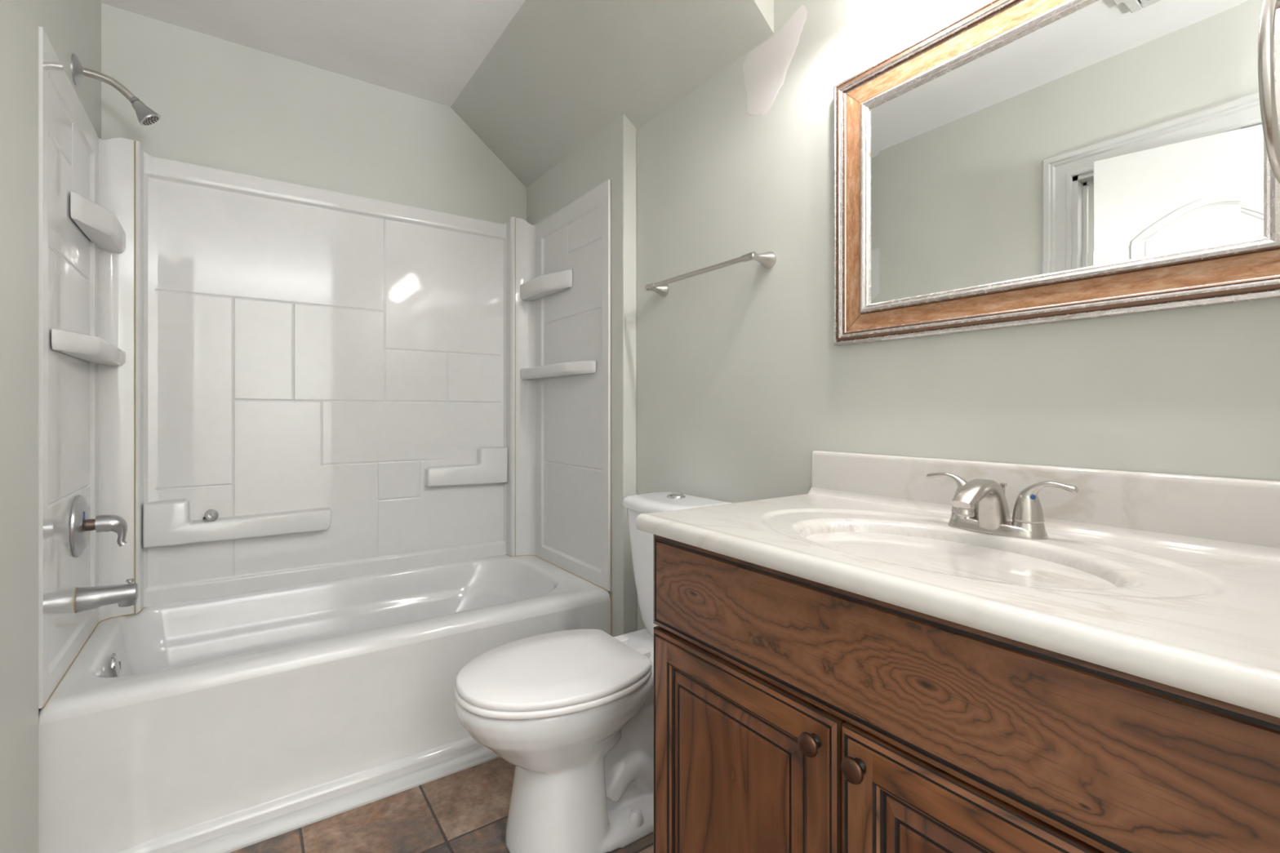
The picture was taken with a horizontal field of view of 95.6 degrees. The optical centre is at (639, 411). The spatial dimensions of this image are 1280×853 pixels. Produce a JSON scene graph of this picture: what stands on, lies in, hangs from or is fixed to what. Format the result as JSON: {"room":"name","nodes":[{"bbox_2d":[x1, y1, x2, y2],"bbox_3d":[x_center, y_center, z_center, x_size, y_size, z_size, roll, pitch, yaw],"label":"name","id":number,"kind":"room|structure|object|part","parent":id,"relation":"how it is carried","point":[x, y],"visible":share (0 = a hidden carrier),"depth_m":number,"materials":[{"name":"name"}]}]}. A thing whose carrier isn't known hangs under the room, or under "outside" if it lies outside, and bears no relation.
{"room":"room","nodes":[
{"label":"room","id":0,"kind":"room"},
{"bbox_2d":[0,0,101,852],"bbox_3d":[-0.064,-0.126,-0.640,0.110,2.483,6.221,0,0,-35],"label":"wall","id":1,"kind":"structure","parent":0,"point":[70,26],"depth_m":1.18,"materials":[{"name":"paint"}]},
{"bbox_2d":[38,26,135,708],"bbox_3d":[-1.518,0.093,1.616,0.097,1.985,0.705,0,0,-35],"label":"end panel","id":2,"kind":"object","parent":1,"relation":"attached to","point":[86,182],"visible":0.96,"depth_m":1.61,"materials":[{"name":"white plastic"}]},
{"bbox_2d":[51,328,125,365],"bbox_3d":[-1.552,-0.175,1.654,0.068,0.050,0.600,0,0,-35],"label":"corner shelf","id":3,"kind":"object","parent":2,"relation":"attached to","point":[82,349],"depth_m":1.52,"materials":[{"name":"white plastic"}]},
{"bbox_2d":[70,191,125,253],"bbox_3d":[-1.608,-0.556,1.734,0.068,0.072,0.406,0,0,-35],"label":"corner shelf","id":4,"kind":"object","parent":2,"relation":"attached to","point":[97,225],"depth_m":1.67,"materials":[{"name":"white plastic"}]},
{"bbox_2d":[69,494,127,557],"bbox_3d":[-1.531,0.319,1.652,0.107,0.172,0.172,0,0,-35],"label":"shower valve","id":5,"kind":"object","parent":2,"relation":"attached to","point":[81,523],"visible":1,"depth_m":1.62,"materials":[{"name":"silver metal"}]},
{"bbox_3d":[-1.549,0.319,1.639,0.028,0.033,0.033,0,0,-35],"label":"valve stem","id":6,"kind":"part","parent":5,"relation":"part of","materials":[{"name":"metal"}]},
{"bbox_3d":[-1.514,0.341,1.663,0.067,0.096,0.049,0,0,-35],"label":"lever","id":7,"kind":"part","parent":5,"relation":"part of","materials":[{"name":"silver metal"}]},
{"bbox_2d":[73,577,138,613],"bbox_3d":[-1.522,0.524,1.658,0.132,0.076,0.070,0,0,-35],"label":"tub spout","id":8,"kind":"object","parent":2,"relation":"attached to","point":[85,598],"visible":1,"depth_m":1.64,"materials":[{"name":"silver metal"}]},
{"bbox_3d":[-1.482,0.495,1.686,0.019,0.018,0.019,0,0,-35],"label":"diverter knob","id":9,"kind":"part","parent":8,"relation":"part of","materials":[{"name":"silver metal"}]},
{"bbox_2d":[71,53,160,125],"bbox_3d":[-1.502,-0.920,1.672,0.186,0.153,0.080,0,0,-35],"label":"shower","id":10,"kind":"object","parent":1,"relation":"attached to","point":[145,115],"visible":1,"depth_m":1.67,"materials":[{"name":"silver metal"}]},
{"bbox_3d":[-1.519,-0.933,1.660,0.126,0.068,0.021,0,0,-35],"label":"shower arm","id":11,"kind":"part","parent":10,"relation":"part of","materials":[{"name":"silver metal"}]},
{"bbox_2d":[100,0,524,106],"bbox_3d":[0.212,-1.397,-0.449,2.783,0.060,6.421,0,0,-35],"label":"ceiling","id":12,"kind":"structure","parent":0,"point":[428,50],"depth_m":2.07,"materials":[{"name":"paint"}]},
{"bbox_2d":[101,3,526,223],"bbox_3d":[-1.180,-0.126,2.433,1.783,2.483,0.100,0,0,-35],"label":"wall","id":13,"kind":"structure","parent":0,"point":[220,104],"depth_m":2.25,"materials":[{"name":"paint"}]},
{"bbox_2d":[134,140,515,613],"bbox_3d":[-1.149,-0.116,2.335,1.340,1.571,0.083,0,0,-35],"label":"panel","id":14,"kind":"object","parent":13,"relation":"attached to","point":[329,375],"visible":0.99,"depth_m":2.28,"materials":[{"name":"white plastic"}]},
{"bbox_2d":[203,509,218,521],"bbox_3d":[-1.537,0.367,2.060,0.054,0.042,0.041,0,0,0],"label":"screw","id":15,"kind":"object","parent":14,"relation":"on","point":[211,515],"visible":1,"depth_m":2.06,"materials":[{"name":"silver metal"}]},
{"bbox_2d":[171,746,499,852],"bbox_3d":[-0.714,1.099,1.718,1.514,0.033,0.039,0,0,-35],"label":"baseboard","id":16,"kind":"structure","parent":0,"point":[267,829],"depth_m":1.62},
{"bbox_2d":[229,756,653,852],"bbox_3d":[0.212,1.146,-0.449,2.783,0.060,6.421,0,0,-35],"label":"floor","id":17,"kind":"structure","parent":0,"point":[466,811],"depth_m":1.56,"materials":[{"name":"tile"}]},
{"bbox_2d":[38,554,610,852],"bbox_3d":[-0.948,0.892,2.048,1.518,0.447,0.785,0,0,-35],"label":"bathtub","id":18,"kind":"object","parent":17,"relation":"on","point":[175,726],"visible":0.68,"depth_m":1.65,"materials":[{"name":"white ceramic"}]},
{"bbox_3d":[-1.506,0.731,1.669,0.019,0.074,0.074,0,0,-35],"label":"overflow plate","id":19,"kind":"part","parent":18,"relation":"part of","materials":[{"name":"silver metal"}]},
{"bbox_2d":[38,554,610,724],"bbox_3d":[-0.952,0.853,2.054,1.518,0.367,0.770,0,0,-35],"label":"basin","id":20,"kind":"object","parent":18,"relation":"in","point":[392,647],"depth_m":1.84,"materials":[{"name":"white ceramic"}]},
{"bbox_2d":[453,490,733,852],"bbox_3d":[-0.116,0.684,1.594,0.770,0.863,0.406,0,0,-35],"label":"toilet","id":21,"kind":"object","parent":17,"relation":"on","point":[572,711],"visible":0.74,"depth_m":1.45,"materials":[{"name":"white ceramic"}]},
{"bbox_3d":[-0.237,0.684,1.510,0.476,0.018,0.406,0,0,-35],"label":"seat","id":22,"kind":"part","parent":21,"relation":"part of","materials":[{"name":"plastic"}]},
{"bbox_3d":[-0.235,0.665,1.511,0.474,0.020,0.404,0,0,-35],"label":"lid","id":23,"kind":"part","parent":21,"relation":"part of","materials":[{"name":"plastic"}]},
{"bbox_3d":[-0.120,0.899,1.601,0.767,0.433,0.381,0,0,-35],"label":"bowl","id":24,"kind":"part","parent":21,"relation":"part of","materials":[{"name":"white ceramic"}]},
{"bbox_3d":[0.109,0.491,1.760,0.203,0.386,0.326,0,0,-35],"label":"tank","id":25,"kind":"part","parent":21,"relation":"part of","materials":[{"name":"white ceramic"}]},
{"bbox_3d":[0.105,0.281,1.757,0.222,0.035,0.352,0,0,-35],"label":"tank lid","id":26,"kind":"part","parent":21,"relation":"part of","materials":[{"name":"white ceramic"}]},
{"bbox_2d":[653,533,1279,852],"bbox_3d":[0.489,0.676,0.919,0.558,0.880,0.908,0,0,-35],"label":"vanity cabinet","id":27,"kind":"object","parent":17,"relation":"on","point":[793,713],"visible":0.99,"depth_m":0.71,"materials":[{"name":"brown wood"}]},
{"bbox_3d":[0.153,0.719,0.974,0.019,0.585,0.430,0,0,-35],"label":"cabinet door","id":28,"kind":"part","parent":27,"relation":"part of","materials":[{"name":"brown wood"}]},
{"bbox_3d":[0.238,0.465,0.813,0.025,0.032,0.032,0,0,-35],"label":"knob","id":29,"kind":"part","parent":27,"relation":"part of","materials":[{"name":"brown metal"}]},
{"bbox_3d":[0.279,0.465,0.755,0.025,0.032,0.032,0,0,-35],"label":"knob","id":30,"kind":"part","parent":27,"relation":"part of","materials":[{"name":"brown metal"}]},
{"bbox_2d":[635,450,1279,718],"bbox_3d":[0.486,0.222,0.930,0.558,0.249,0.931,0,0,-35],"label":"countertop","id":31,"kind":"structure","parent":27,"relation":"on","point":[1171,580],"depth_m":0.84,"materials":[{"name":"stone"}]},
{"bbox_2d":[926,471,1078,539],"bbox_3d":[0.618,0.162,1.021,0.187,0.096,0.188,0,0,8],"label":"faucet","id":32,"kind":"object","parent":31,"relation":"on","point":[980,505],"visible":1,"depth_m":0.97,"materials":[{"name":"silver metal"}]},
{"bbox_3d":[0.582,0.149,1.081,0.046,0.071,0.094,0,0,-35],"label":"handle","id":33,"kind":"part","parent":32,"relation":"part of","materials":[{"name":"silver metal"}]},
{"bbox_3d":[0.585,0.159,0.992,0.149,0.088,0.044,0,0,-35],"label":"spout","id":34,"kind":"part","parent":32,"relation":"part of","materials":[{"name":"silver metal"}]},
{"bbox_3d":[0.625,0.197,1.020,0.060,0.025,0.158,0,0,-35],"label":"plate","id":35,"kind":"part","parent":32,"relation":"part of","materials":[{"name":"silver metal"}]},
{"bbox_3d":[0.650,0.168,1.037,0.012,0.083,0.012,0,0,-35],"label":"lift rod","id":36,"kind":"part","parent":32,"relation":"part of","materials":[{"name":"silver metal"}]},
{"bbox_3d":[0.667,0.149,0.959,0.046,0.071,0.094,0,0,-35],"label":"handle","id":37,"kind":"part","parent":32,"relation":"part of","materials":[{"name":"silver metal"}]},
{"bbox_3d":[0.412,0.719,0.601,0.019,0.585,0.469,0,0,-35],"label":"cabinet door","id":38,"kind":"part","parent":27,"relation":"part of","materials":[{"name":"brown wood"}]},
{"bbox_2d":[515,179,612,635],"bbox_3d":[-0.346,0.093,2.431,0.097,1.985,0.704,0,0,-35],"label":"end panel","id":39,"kind":"object","parent":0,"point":[562,261],"visible":0.99,"depth_m":2.45,"materials":[{"name":"white plastic"}]},
{"bbox_2d":[520,269,572,300],"bbox_3d":[-0.425,-0.556,2.556,0.068,0.072,0.406,0,0,-35],"label":"corner shelf","id":40,"kind":"object","parent":39,"relation":"attached to","point":[548,286],"depth_m":2.50,"materials":[{"name":"white plastic"}]},
{"bbox_2d":[520,360,595,379],"bbox_3d":[-0.369,-0.175,2.476,0.068,0.050,0.600,0,0,-35],"label":"corner shelf","id":41,"kind":"object","parent":39,"relation":"attached to","point":[563,370],"depth_m":2.40,"materials":[{"name":"white plastic"}]},
{"bbox_2d":[526,113,636,636],"bbox_3d":[-0.281,-0.034,2.473,0.059,2.300,0.859,0,0,-35],"label":"wall","id":42,"kind":"structure","parent":0,"point":[611,153],"depth_m":2.13,"materials":[{"name":"paint"}]},
{"bbox_2d":[450,0,773,187],"bbox_3d":[-0.241,-1.203,2.097,0.424,0.328,1.523,0,0,-35],"label":"ceiling","id":43,"kind":"structure","parent":0,"point":[560,72],"depth_m":2.00,"materials":[{"name":"paint"}]},
{"bbox_2d":[636,0,1279,630],"bbox_3d":[1.342,-0.126,0.275,0.101,2.483,6.321,0,0,-35],"label":"wall","id":44,"kind":"structure","parent":0,"point":[741,375],"depth_m":1.47,"materials":[{"name":"paint"}]},
{"bbox_2d":[644,251,776,297],"bbox_3d":[0.190,-0.420,1.778,0.078,0.047,0.527,0,0,-35],"label":"towel bar","id":45,"kind":"object","parent":44,"relation":"attached to","point":[767,260],"visible":1,"depth_m":1.67,"materials":[{"name":"silver metal"}]},
{"bbox_3d":[0.053,-0.420,1.976,0.078,0.047,0.047,0,0,-35],"label":"bar post","id":46,"kind":"part","parent":45,"relation":"part of","materials":[{"name":"silver metal"}]},
{"bbox_3d":[0.327,-0.420,1.581,0.078,0.047,0.047,0,0,-35],"label":"bar post","id":47,"kind":"part","parent":45,"relation":"part of","materials":[{"name":"silver metal"}]},
{"bbox_2d":[812,450,1279,548],"bbox_3d":[0.706,0.157,1.083,0.021,0.118,0.931,0,0,-35],"label":"backsplash","id":48,"kind":"structure","parent":44,"relation":"attached to","point":[1230,509],"depth_m":0.97,"materials":[{"name":"stone"}]},
{"bbox_2d":[833,0,1279,346],"bbox_3d":[0.705,-0.475,1.080,0.026,0.628,0.803,0,0,-35],"label":"wall mirror","id":49,"kind":"object","parent":44,"relation":"attached to","point":[1013,163],"visible":0.99,"depth_m":1.04,"materials":[{"name":"brown wood"}]},
{"bbox_3d":[0.781,-0.125,0.488,0.580,2.483,0.130,0,0,-35],"label":"wall niche","id":50,"kind":"object","parent":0,"visible":0},
{"bbox_2d":[1257,0,1279,183],"bbox_3d":[0.582,-0.296,0.480,0.169,0.193,0.086,0,0,-35],"label":"towel ring","id":51,"kind":"object","parent":50,"relation":"attached to","point":[1267,95],"visible":1,"depth_m":0.46,"materials":[{"name":"silver metal"}]}
]}

